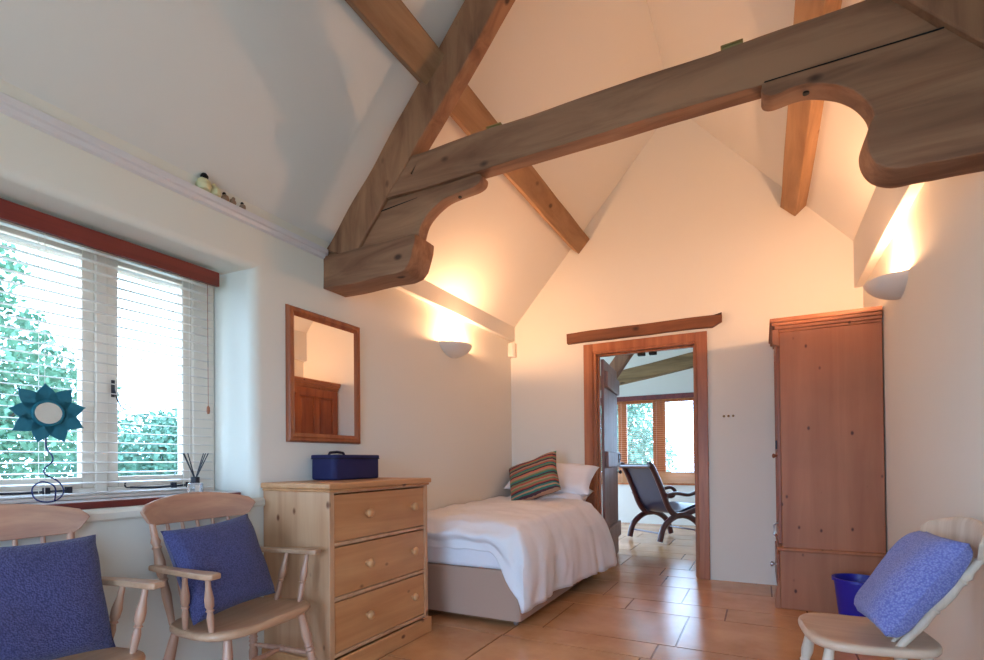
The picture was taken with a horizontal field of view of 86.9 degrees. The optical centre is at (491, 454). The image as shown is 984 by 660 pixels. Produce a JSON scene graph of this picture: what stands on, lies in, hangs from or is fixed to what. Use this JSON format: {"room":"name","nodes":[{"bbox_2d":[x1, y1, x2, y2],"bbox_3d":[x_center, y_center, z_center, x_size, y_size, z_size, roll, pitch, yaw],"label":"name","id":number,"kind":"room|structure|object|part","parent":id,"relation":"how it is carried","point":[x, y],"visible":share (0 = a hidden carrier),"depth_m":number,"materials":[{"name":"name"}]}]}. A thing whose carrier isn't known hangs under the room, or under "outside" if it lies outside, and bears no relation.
{"room":"bedroom","nodes":[
{"label":"bedroom","id":0,"kind":"room"},
{"bbox_2d":[187,483,202,492],"bbox_3d":[-1.512,0.169,2.649,0.056,0.055,0.056,-1,-1,27],"label":"bottle","id":1,"kind":"object","parent":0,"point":[191,487],"depth_m":2.63,"materials":[{"name":"clear glass"}]},
{"bbox_2d":[0,79,511,659],"bbox_3d":[-1.730,-0.137,2.304,0.382,2.560,8.093,-1,-1,27],"label":"wall","id":2,"kind":"structure","parent":0,"point":[425,412],"depth_m":2.88,"materials":[{"name":"beige paint"}]},
{"bbox_2d":[0,219,240,509],"bbox_3d":[-1.867,-0.392,2.144,0.280,1.240,1.660,-1,-1,27],"label":"window","id":3,"kind":"structure","parent":2,"relation":"in","point":[82,504],"depth_m":2.44,"materials":[{"name":"beige paint"}]},
{"bbox_2d":[8,383,84,502],"bbox_3d":[-1.788,-0.048,2.093,0.043,0.479,0.240,-1,-1,39],"label":"mirror","id":4,"kind":"object","parent":3,"relation":"on","point":[44,412],"visible":1,"depth_m":2.08,"materials":[{"name":"blue metal"}]},
{"bbox_3d":[-1.785,0.042,2.095,0.030,0.300,0.107,-1,-1,27],"label":"stem","id":5,"kind":"part","parent":4,"relation":"part of","materials":[{"name":"blue metal"}]},
{"bbox_2d":[0,198,218,503],"bbox_3d":[-1.871,-0.400,2.132,0.075,1.184,1.575,-1,-1,27],"label":"blind","id":6,"kind":"object","parent":3,"relation":"attached to","point":[11,212],"visible":0.94,"depth_m":2.32,"materials":[{"name":"white wood"}]},
{"bbox_3d":[-1.867,-0.385,2.156,0.054,1.145,0.002,-1,-1,27],"label":"ladder cord","id":7,"kind":"part","parent":6,"relation":"part of","materials":[{"name":"white fabric"}]},
{"bbox_3d":[-1.874,0.184,2.125,0.048,0.015,1.537,-1,-1,27],"label":"rail","id":8,"kind":"part","parent":6,"relation":"part of","materials":[{"name":"beige"}]},
{"bbox_3d":[-1.586,-0.381,2.697,0.054,1.145,0.002,-1,-1,27],"label":"ladder cord","id":9,"kind":"part","parent":6,"relation":"part of","materials":[{"name":"white fabric"}]},
{"bbox_3d":[-1.513,-0.581,2.770,0.018,0.725,0.017,-1,-1,27],"label":"pull cord","id":10,"kind":"part","parent":6,"relation":"part of","materials":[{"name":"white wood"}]},
{"bbox_3d":[-1.833,0.195,2.132,0.207,0.004,1.638,-1,-1,27],"label":"sill","id":11,"kind":"part","parent":3,"relation":"part of","materials":[{"name":"white paint"}]},
{"bbox_3d":[-1.834,0.212,2.123,0.217,0.030,1.660,-1,-1,27],"label":"sill","id":12,"kind":"part","parent":3,"relation":"part of","materials":[{"name":"red wood"}]},
{"bbox_2d":[183,453,208,492],"bbox_3d":[-1.512,0.093,2.651,0.057,0.206,0.123,-1,-1,27],"label":"reed diffuser","id":13,"kind":"object","parent":3,"relation":"on","point":[195,485],"visible":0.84,"depth_m":2.63,"materials":[{"name":"clear glass"}]},
{"bbox_2d":[0,92,327,258],"bbox_3d":[-2.194,-1.273,1.041,0.034,0.060,5.010,-1,-1,27],"label":"trim","id":14,"kind":"structure","parent":2,"relation":"attached to","point":[10,106],"depth_m":2.28,"materials":[{"name":"white paint"}]},
{"bbox_2d":[195,173,211,191],"bbox_3d":[-1.413,-1.335,2.545,0.076,0.085,0.075,-1,-1,4],"label":"ornament","id":15,"kind":"object","parent":14,"relation":"on","point":[202,181],"visible":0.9,"depth_m":2.52,"materials":[{"name":"beige ceramic"}]},
{"bbox_2d":[210,183,220,196],"bbox_3d":[-1.384,-1.324,2.600,0.052,0.063,0.051,0,-1,-13],"label":"ornament","id":16,"kind":"object","parent":14,"relation":"on","point":[215,190],"visible":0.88,"depth_m":2.58,"materials":[{"name":"beige ceramic"}]},
{"bbox_2d":[221,192,228,200],"bbox_3d":[-1.360,-1.315,2.646,0.038,0.045,0.037,-1,-1,5],"label":"ornament","id":17,"kind":"object","parent":14,"relation":"on","point":[224,196],"visible":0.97,"depth_m":2.63,"materials":[{"name":"brown"}]},
{"bbox_2d":[229,197,236,204],"bbox_3d":[-1.338,-1.312,2.685,0.034,0.040,0.034,0,-1,-41],"label":"ornament","id":18,"kind":"object","parent":14,"relation":"on","point":[232,200],"visible":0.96,"depth_m":2.67,"materials":[{"name":"brown"}]},
{"bbox_2d":[239,202,245,209],"bbox_3d":[-1.313,-1.310,2.735,0.033,0.038,0.032,0,-1,-27],"label":"ornament","id":19,"kind":"object","parent":14,"relation":"on","point":[242,205],"visible":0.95,"depth_m":2.73,"materials":[{"name":"brown"}]},
{"bbox_2d":[285,304,360,443],"bbox_3d":[-1.036,-0.472,3.254,0.026,0.796,0.609,-1,-1,27],"label":"wall mirror","id":20,"kind":"object","parent":2,"relation":"attached to","point":[322,353],"visible":1,"depth_m":3.22,"materials":[{"name":"orange wood"}]},
{"bbox_2d":[294,315,353,435],"bbox_3d":[-1.043,-0.472,3.258,0.010,0.696,0.509,-1,-1,27],"label":"mirror glass","id":21,"kind":"object","parent":20,"relation":"attached to","point":[323,349],"depth_m":3.23,"materials":[{"name":"white"}]},
{"bbox_2d":[323,174,487,296],"bbox_3d":[-0.522,-1.275,3.094,1.118,0.467,0.200,-1,-1,27],"label":"corbel","id":22,"kind":"object","parent":2,"relation":"attached to","point":[396,251],"visible":0.92,"depth_m":3.04,"materials":[{"name":"brown wood"}]},
{"bbox_2d":[387,0,937,199],"bbox_3d":[0.634,-1.631,2.460,2.795,0.215,0.102,-1,-1,27],"label":"tie beam","id":23,"kind":"structure","parent":22,"relation":"on","point":[735,75],"depth_m":2.34,"materials":[{"name":"brown wood"}]},
{"bbox_2d":[486,122,501,128],"bbox_3d":[0.019,-1.741,2.791,0.088,0.038,0.058,-1,-1,27],"label":"box","id":24,"kind":"object","parent":23,"relation":"on","point":[499,123],"visible":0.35,"depth_m":2.76,"materials":[{"name":"green metal"}]},
{"bbox_2d":[721,38,742,50],"bbox_3d":[1.043,-1.757,2.259,0.088,0.038,0.058,-1,-1,27],"label":"box","id":25,"kind":"object","parent":23,"relation":"on","point":[731,44],"visible":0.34,"depth_m":2.24,"materials":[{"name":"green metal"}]},
{"bbox_2d":[394,280,514,341],"bbox_3d":[-0.392,-1.356,4.519,0.070,0.215,2.643,-1,-1,27],"label":"trim","id":26,"kind":"structure","parent":2,"relation":"attached to","point":[425,291],"depth_m":4.62,"materials":[{"name":"white paint"}]},
{"bbox_2d":[439,341,471,357],"bbox_3d":[-0.280,-0.914,4.558,0.180,0.110,0.400,-1,-1,27],"label":"wall light","id":27,"kind":"object","parent":2,"relation":"attached to","point":[453,349],"depth_m":4.47,"materials":[{"name":"beige ceramic"}]},
{"bbox_2d":[508,343,516,357],"bbox_3d":[0.222,-1.136,5.646,0.074,0.150,0.074,-1,-1,27],"label":"sensor","id":28,"kind":"object","parent":2,"relation":"attached to","point":[512,347],"visible":1,"depth_m":5.62,"materials":[{"name":"beige plastic"}]},
{"bbox_2d":[0,0,875,327],"bbox_3d":[-0.159,-2.319,1.391,4.152,2.777,8.093,-1,-1,27],"label":"ceiling","id":29,"kind":"structure","parent":0,"point":[287,107],"depth_m":2.90,"materials":[{"name":"white paint"}]},
{"bbox_2d":[327,0,514,253],"bbox_3d":[-0.270,-2.227,2.931,1.724,2.023,0.114,-1,-1,27],"label":"rafter","id":30,"kind":"object","parent":29,"relation":"attached to","point":[477,23],"visible":0.88,"depth_m":2.94,"materials":[{"name":"brown wood"}]},
{"bbox_2d":[345,0,588,253],"bbox_3d":[-0.877,-2.189,1.903,0.207,0.206,7.743,-1,-1,27],"label":"purlin","id":31,"kind":"object","parent":29,"relation":"attached to","point":[392,22],"visible":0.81,"depth_m":2.90,"materials":[{"name":"brown wood"}]},
{"bbox_2d":[780,0,841,215],"bbox_3d":[0.806,-2.163,1.029,0.204,0.192,7.743,-1,-1,27],"label":"purlin","id":32,"kind":"object","parent":29,"relation":"attached to","point":[803,123],"visible":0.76,"depth_m":3.45,"materials":[{"name":"brown wood"}]},
{"bbox_2d":[892,0,983,49],"bbox_3d":[1.302,-2.252,2.080,1.726,2.022,0.114,-1,-1,27],"label":"rafter","id":33,"kind":"object","parent":29,"relation":"attached to","point":[964,18],"visible":0.52,"depth_m":1.84,"materials":[{"name":"brown wood"}]},
{"bbox_2d":[600,354,633,380],"bbox_3d":[1.657,-1.222,6.583,0.618,0.754,0.149,-1,-1,27],"label":"brace","id":34,"kind":"object","parent":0,"point":[619,362],"visible":0.25,"depth_m":6.54,"materials":[{"name":"brown wood"}]},
{"bbox_2d":[335,522,920,659],"bbox_3d":[0.372,1.198,3.503,5.800,0.120,12.424,-1,-1,27],"label":"floor","id":35,"kind":"structure","parent":0,"point":[653,604],"depth_m":3.51,"materials":[{"name":"tile"}]},
{"bbox_2d":[0,504,164,659],"bbox_3d":[-1.510,0.652,1.683,0.531,0.970,0.644,-1,-1,22],"label":"armchair","id":36,"kind":"object","parent":35,"relation":"on","point":[17,521],"visible":0.56,"depth_m":1.88,"materials":[{"name":"brown wood"}]},
{"bbox_3d":[-1.720,0.235,1.773,0.086,0.130,0.590,-1,-1,22],"label":"crest rail","id":37,"kind":"part","parent":36,"relation":"part of","materials":[{"name":"brown wood"}]},
{"bbox_2d":[0,534,115,659],"bbox_3d":[-1.506,0.484,1.709,0.223,0.409,0.446,-1,-1,24],"label":"cushion","id":38,"kind":"object","parent":36,"relation":"on","point":[53,605],"visible":1,"depth_m":1.70,"materials":[{"name":"blue fabric"}]},
{"bbox_3d":[-1.581,0.504,1.955,0.105,0.435,0.042,-1,-1,44],"label":"post","id":39,"kind":"part","parent":36,"relation":"part of","materials":[{"name":"brown wood"}]},
{"bbox_3d":[-1.473,0.719,1.667,0.430,0.041,0.565,-1,-1,22],"label":"seat","id":40,"kind":"part","parent":36,"relation":"part of","materials":[{"name":"brown wood"}]},
{"bbox_3d":[-1.394,0.471,1.934,0.425,0.023,0.065,-1,-1,18],"label":"arm","id":41,"kind":"part","parent":36,"relation":"part of","materials":[{"name":"brown wood"}]},
{"bbox_2d":[140,492,320,659],"bbox_3d":[-1.163,0.657,2.352,0.531,0.970,0.644,-1,-1,21],"label":"armchair","id":42,"kind":"object","parent":35,"relation":"on","point":[251,617],"visible":0.82,"depth_m":2.31,"materials":[{"name":"brown wood"}]},
{"bbox_3d":[-1.401,0.506,2.208,0.105,0.435,0.042,-1,-1,0],"label":"post","id":43,"kind":"part","parent":42,"relation":"part of","materials":[{"name":"brown wood"}]},
{"bbox_3d":[-1.376,0.935,2.181,0.116,0.414,0.045,0,-1,-19],"label":"leg","id":44,"kind":"part","parent":42,"relation":"part of","materials":[{"name":"brown wood"}]},
{"bbox_3d":[-1.252,0.472,2.093,0.425,0.023,0.065,-1,-1,26],"label":"arm","id":45,"kind":"part","parent":42,"relation":"part of","materials":[{"name":"brown wood"}]},
{"bbox_3d":[-1.374,0.240,2.439,0.086,0.130,0.590,-1,-1,21],"label":"crest rail","id":46,"kind":"part","parent":42,"relation":"part of","materials":[{"name":"brown wood"}]},
{"bbox_2d":[161,514,274,625],"bbox_3d":[-1.202,0.489,2.322,0.229,0.408,0.457,-1,-1,19],"label":"cushion","id":47,"kind":"object","parent":42,"relation":"on","point":[231,548],"visible":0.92,"depth_m":2.26,"materials":[{"name":"blue fabric"}]},
{"bbox_3d":[-1.042,0.930,2.050,0.045,0.414,0.116,0,-1,-28],"label":"leg","id":48,"kind":"part","parent":42,"relation":"part of","materials":[{"name":"brown wood"}]},
{"bbox_3d":[-1.125,0.724,2.337,0.430,0.041,0.565,-1,-1,21],"label":"seat","id":49,"kind":"part","parent":42,"relation":"part of","materials":[{"name":"brown wood"}]},
{"bbox_3d":[-1.204,0.939,2.620,0.045,0.414,0.116,0,-1,-28],"label":"leg","id":50,"kind":"part","parent":42,"relation":"part of","materials":[{"name":"brown wood"}]},
{"bbox_3d":[-1.050,0.476,2.605,0.425,0.023,0.065,-1,-1,17],"label":"arm","id":51,"kind":"part","parent":42,"relation":"part of","materials":[{"name":"brown wood"}]},
{"bbox_3d":[-0.870,0.934,2.489,0.116,0.414,0.045,0,-1,-19],"label":"leg","id":52,"kind":"part","parent":42,"relation":"part of","materials":[{"name":"brown wood"}]},
{"bbox_2d":[261,477,431,659],"bbox_3d":[-0.812,0.647,3.095,0.529,0.995,0.903,-1,-1,27],"label":"dresser","id":53,"kind":"object","parent":35,"relation":"on","point":[368,580],"visible":0.94,"depth_m":2.80,"materials":[{"name":"brown wood"}]},
{"bbox_2d":[311,451,378,479],"bbox_3d":[-0.904,0.062,3.260,0.214,0.176,0.447,-1,-1,27],"label":"case","id":54,"kind":"object","parent":53,"relation":"on","point":[324,467],"visible":1,"depth_m":3.11,"materials":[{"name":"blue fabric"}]},
{"bbox_3d":[-0.949,-0.010,3.175,0.016,0.032,0.143,-1,-1,27],"label":"handle","id":55,"kind":"part","parent":54,"relation":"part of","materials":[{"name":"blue"}]},
{"bbox_3d":[-0.910,0.011,3.250,0.210,0.022,0.420,-1,-1,27],"label":"lid","id":56,"kind":"part","parent":54,"relation":"part of","materials":[{"name":"blue fabric"}]},
{"bbox_3d":[-0.672,0.317,2.854,0.049,0.050,0.050,-1,-1,27],"label":"knob","id":57,"kind":"part","parent":53,"relation":"part of","materials":[{"name":"brown wood"}]},
{"bbox_3d":[-0.669,0.592,2.851,0.049,0.050,0.050,-1,-1,27],"label":"knob","id":58,"kind":"part","parent":53,"relation":"part of","materials":[{"name":"brown wood"}]},
{"bbox_3d":[-0.666,0.875,2.847,0.049,0.050,0.050,-1,-1,27],"label":"knob","id":59,"kind":"part","parent":53,"relation":"part of","materials":[{"name":"brown wood"}]},
{"bbox_3d":[-0.798,0.331,3.090,0.396,0.241,0.787,-1,-1,27],"label":"drawer","id":60,"kind":"part","parent":53,"relation":"part of","materials":[{"name":"brown wood"}]},
{"bbox_3d":[-0.796,0.606,3.087,0.396,0.250,0.787,-1,-1,27],"label":"drawer","id":61,"kind":"part","parent":53,"relation":"part of","materials":[{"name":"brown wood"}]},
{"bbox_3d":[-0.793,0.888,3.084,0.396,0.255,0.787,-1,-1,27],"label":"drawer","id":62,"kind":"part","parent":53,"relation":"part of","materials":[{"name":"brown wood"}]},
{"bbox_3d":[-0.480,0.319,3.222,0.049,0.050,0.050,-1,-1,27],"label":"knob","id":63,"kind":"part","parent":53,"relation":"part of","materials":[{"name":"brown wood"}]},
{"bbox_3d":[-0.478,0.595,3.219,0.049,0.050,0.050,-1,-1,27],"label":"knob","id":64,"kind":"part","parent":53,"relation":"part of","materials":[{"name":"brown wood"}]},
{"bbox_3d":[-0.475,0.877,3.216,0.049,0.050,0.050,-1,-1,27],"label":"knob","id":65,"kind":"part","parent":53,"relation":"part of","materials":[{"name":"brown wood"}]},
{"bbox_2d":[428,547,583,624],"bbox_3d":[0.203,0.864,4.538,0.995,0.574,2.013,-1,-1,27],"label":"bed","id":66,"kind":"object","parent":35,"relation":"on","point":[460,581],"visible":0.22,"depth_m":3.60,"materials":[{"name":"beige fabric"}]},
{"bbox_3d":[0.201,0.681,4.544,0.980,0.209,2.007,-1,-1,27],"label":"mattress","id":67,"kind":"part","parent":66,"relation":"part of","materials":[{"name":"white fabric"}]},
{"bbox_2d":[427,496,616,613],"bbox_3d":[0.229,0.724,4.342,1.229,0.642,1.852,-1,-1,27],"label":"duvet","id":68,"kind":"object","parent":66,"relation":"on","point":[540,547],"visible":0.91,"depth_m":3.76,"materials":[{"name":"white fabric"}]},
{"bbox_2d":[509,451,560,500],"bbox_3d":[0.401,0.230,4.996,0.643,0.540,0.276,-1,-1,29],"label":"striped cushion","id":69,"kind":"object","parent":68,"relation":"on","point":[536,478],"visible":0.94,"depth_m":4.92,"materials":[{"name":"multicoloured fabric"}]},
{"bbox_2d":[508,489,592,500],"bbox_3d":[0.549,0.421,5.234,0.865,0.222,0.410,-1,-1,26],"label":"pillow","id":70,"kind":"object","parent":66,"relation":"on","point":[566,495],"visible":0.12,"depth_m":5.00,"materials":[{"name":"white fabric"}]},
{"bbox_2d":[504,462,598,494],"bbox_3d":[0.597,0.233,5.267,0.920,0.324,0.360,-1,-1,26],"label":"pillow","id":71,"kind":"object","parent":70,"relation":"on","point":[573,478],"visible":0.43,"depth_m":5.08,"materials":[{"name":"white fabric"}]},
{"bbox_2d":[620,462,695,542],"bbox_3d":[2.395,0.616,7.166,1.111,1.053,0.715,0,-1,-25],"label":"leather lounge chair","id":72,"kind":"object","parent":35,"relation":"on","point":[649,493],"visible":0.82,"depth_m":7.02,"materials":[{"name":"black leather"}]},
{"bbox_3d":[2.280,0.473,7.422,1.106,0.759,0.059,0,-1,-25],"label":"rail","id":73,"kind":"part","parent":72,"relation":"part of","materials":[{"name":"red wood"}]},
{"bbox_3d":[2.270,0.956,7.422,0.829,0.382,0.075,0,-1,-25],"label":"curved leg","id":74,"kind":"part","parent":72,"relation":"part of","materials":[{"name":"red wood"}]},
{"bbox_3d":[2.356,0.604,7.508,0.799,0.311,0.059,0,-1,-25],"label":"scroll arm","id":75,"kind":"part","parent":72,"relation":"part of","materials":[{"name":"red wood"}]},
{"bbox_3d":[2.512,0.465,6.915,1.106,0.759,0.059,0,-1,-25],"label":"rail","id":76,"kind":"part","parent":72,"relation":"part of","materials":[{"name":"red wood"}]},
{"bbox_3d":[2.511,0.947,6.894,0.829,0.382,0.075,0,-1,-25],"label":"curved leg","id":77,"kind":"part","parent":72,"relation":"part of","materials":[{"name":"red wood"}]},
{"bbox_3d":[2.629,0.595,6.912,0.799,0.311,0.059,0,-1,-25],"label":"scroll arm","id":78,"kind":"part","parent":72,"relation":"part of","materials":[{"name":"red wood"}]},
{"bbox_2d":[768,306,885,613],"bbox_3d":[2.535,0.058,4.027,0.697,2.132,0.792,-1,-1,27],"label":"wardrobe","id":79,"kind":"object","parent":35,"relation":"on","point":[829,454],"visible":0.98,"depth_m":3.69,"materials":[{"name":"brown wood"}]},
{"bbox_3d":[2.290,0.873,4.171,0.018,0.270,0.692,-1,-1,27],"label":"drawer","id":80,"kind":"part","parent":79,"relation":"part of","materials":[{"name":"orange wood"}]},
{"bbox_3d":[2.295,-0.117,4.175,0.022,1.550,0.712,-1,-1,27],"label":"door","id":81,"kind":"part","parent":79,"relation":"part of","materials":[{"name":"orange wood"}]},
{"bbox_3d":[2.535,-0.906,4.035,0.677,0.206,0.789,-1,-1,27],"label":"cornice","id":82,"kind":"part","parent":79,"relation":"part of","materials":[{"name":"brown wood"}]},
{"bbox_3d":[2.562,0.686,4.008,0.649,0.025,0.792,-1,-1,27],"label":"waist moulding","id":83,"kind":"part","parent":79,"relation":"part of","materials":[{"name":"brown wood"}]},
{"bbox_2d":[831,573,869,616],"bbox_3d":[2.382,0.957,3.376,0.292,0.314,0.292,-1,-1,27],"label":"waste bin","id":84,"kind":"object","parent":35,"relation":"on","point":[847,585],"visible":0.44,"depth_m":3.34,"materials":[{"name":"blue plastic"}]},
{"bbox_2d":[798,517,983,659],"bbox_3d":[1.506,0.674,2.003,0.571,0.878,0.492,-1,-1,21],"label":"chair","id":85,"kind":"object","parent":35,"relation":"on","point":[833,632],"visible":0.56,"depth_m":1.92,"materials":[{"name":"brown wood"}]},
{"bbox_3d":[1.352,0.910,2.256,0.045,0.414,0.116,0,-1,-28],"label":"leg","id":86,"kind":"part","parent":85,"relation":"part of","materials":[{"name":"brown wood"}]},
{"bbox_3d":[1.220,0.908,1.920,0.116,0.414,0.045,0,-1,-19],"label":"leg","id":87,"kind":"part","parent":85,"relation":"part of","materials":[{"name":"brown wood"}]},
{"bbox_3d":[1.451,0.696,2.025,0.430,0.041,0.430,-1,-1,21],"label":"seat","id":88,"kind":"part","parent":85,"relation":"part of","materials":[{"name":"brown wood"}]},
{"bbox_2d":[854,531,972,637],"bbox_3d":[1.545,0.469,1.938,0.292,0.357,0.361,-1,-1,21],"label":"cushion","id":89,"kind":"object","parent":85,"relation":"on","point":[919,570],"visible":1,"depth_m":1.81,"materials":[{"name":"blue fabric"}]},
{"bbox_3d":[1.551,0.519,1.804,0.246,0.352,0.041,-1,-1,32],"label":"post","id":90,"kind":"part","parent":85,"relation":"part of","materials":[{"name":"brown wood"}]},
{"bbox_3d":[1.729,0.296,1.919,0.086,0.130,0.492,-1,-1,21],"label":"crest rail","id":91,"kind":"part","parent":85,"relation":"part of","materials":[{"name":"brown wood"}]},
{"bbox_2d":[600,352,692,385],"bbox_3d":[2.714,-1.283,7.107,3.529,0.756,0.148,-1,-1,27],"label":"roof beam","id":92,"kind":"structure","parent":0,"point":[682,362],"depth_m":7.25,"materials":[{"name":"brown wood"}]},
{"bbox_2d":[600,348,695,525],"bbox_3d":[3.171,-0.675,8.894,5.450,3.700,0.300,-1,-1,27],"label":"wall","id":93,"kind":"structure","parent":0,"point":[681,381],"depth_m":8.92,"materials":[{"name":"beige paint"}]},
{"bbox_2d":[617,397,694,484],"bbox_3d":[2.896,-0.237,8.949,2.460,1.490,0.210,-1,-1,27],"label":"window","id":94,"kind":"structure","parent":93,"relation":"in","point":[659,406],"depth_m":9.01,"materials":[{"name":"orange wood"}]},
{"bbox_2d":[601,392,694,482],"bbox_3d":[2.865,-0.277,8.891,2.380,1.510,0.088,-1,-1,27],"label":"blind","id":95,"kind":"object","parent":94,"relation":"attached to","point":[678,476],"visible":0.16,"depth_m":8.86,"materials":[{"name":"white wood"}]},
{"bbox_3d":[2.889,0.493,8.914,2.460,0.030,0.150,-1,-1,27],"label":"sill","id":96,"kind":"part","parent":94,"relation":"part of","materials":[{"name":"orange wood"}]},
{"bbox_2d":[511,119,862,584],"bbox_3d":[1.738,-1.233,4.986,3.976,4.750,0.150,-1,-1,27],"label":"wall","id":97,"kind":"structure","parent":0,"point":[691,228],"depth_m":4.76,"materials":[{"name":"beige paint"}]},
{"bbox_2d":[566,312,721,344],"bbox_3d":[1.429,-1.274,5.038,1.467,0.247,0.080,-1,-1,27],"label":"lintel beam","id":98,"kind":"structure","parent":97,"relation":"attached to","point":[710,321],"depth_m":4.98,"materials":[{"name":"brown wood"}]},
{"bbox_2d":[583,331,709,579],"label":"door","id":99,"kind":"structure","parent":97,"relation":"in","point":[600,397],"depth_m":5.24,"materials":[{"name":"brown wood"}]},
{"bbox_2d":[863,171,983,659],"bbox_3d":[1.369,-0.405,0.696,0.300,3.000,8.093,-1,-1,27],"label":"wall","id":100,"kind":"structure","parent":0,"point":[933,335],"depth_m":2.44,"materials":[{"name":"beige paint"}]},
{"bbox_2d":[761,27,983,187],"bbox_3d":[1.477,-1.295,2.037,0.745,0.491,0.159,-1,-1,27],"label":"corbel","id":101,"kind":"object","parent":100,"relation":"attached to","point":[919,98],"visible":0.99,"depth_m":1.92,"materials":[{"name":"brown wood"}]},
{"bbox_2d":[863,269,908,299],"bbox_3d":[2.365,-0.990,3.151,0.180,0.110,0.400,-1,-1,27],"label":"wall lamp","id":102,"kind":"object","parent":100,"relation":"attached to","point":[891,286],"depth_m":3.05,"materials":[{"name":"beige ceramic"}]},
{"bbox_2d":[853,182,924,287],"bbox_3d":[2.451,-1.632,3.045,0.210,0.510,2.643,-1,-1,27],"label":"trim","id":103,"kind":"structure","parent":100,"relation":"attached to","point":[887,208],"depth_m":3.41,"materials":[{"name":"white paint"}]},
{"label":"outside","id":104,"kind":"structure","parent":0,"visible":0},
{"bbox_3d":[-4.251,1.724,13.464,100.000,0.150,100.000,-1,-1,27],"label":"lawn","id":105,"kind":"structure","parent":104,"visible":0},
{"bbox_2d":[0,241,123,478],"bbox_3d":[-10.135,-1.520,8.979,3.663,6.353,6.048,-1,-1,27],"label":"tree","id":106,"kind":"object","parent":105,"relation":"on","point":[9,400],"visible":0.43,"depth_m":9.89,"materials":[{"name":"green plant"}]},
{"bbox_2d":[30,407,177,477],"bbox_3d":[-9.086,0.156,15.074,2.657,3.140,6.818,-1,-1,29],"label":"bush","id":107,"kind":"object","parent":105,"relation":"on","point":[129,438],"visible":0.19,"depth_m":13.74,"materials":[{"name":"green plant"}]},
{"bbox_2d":[601,403,677,471],"bbox_3d":[3.321,-0.614,14.669,3.651,4.429,2.573,-1,-1,27],"label":"tree","id":108,"kind":"object","parent":105,"relation":"on","point":[638,452],"visible":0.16,"depth_m":13.90,"materials":[{"name":"green plant"}]}
]}

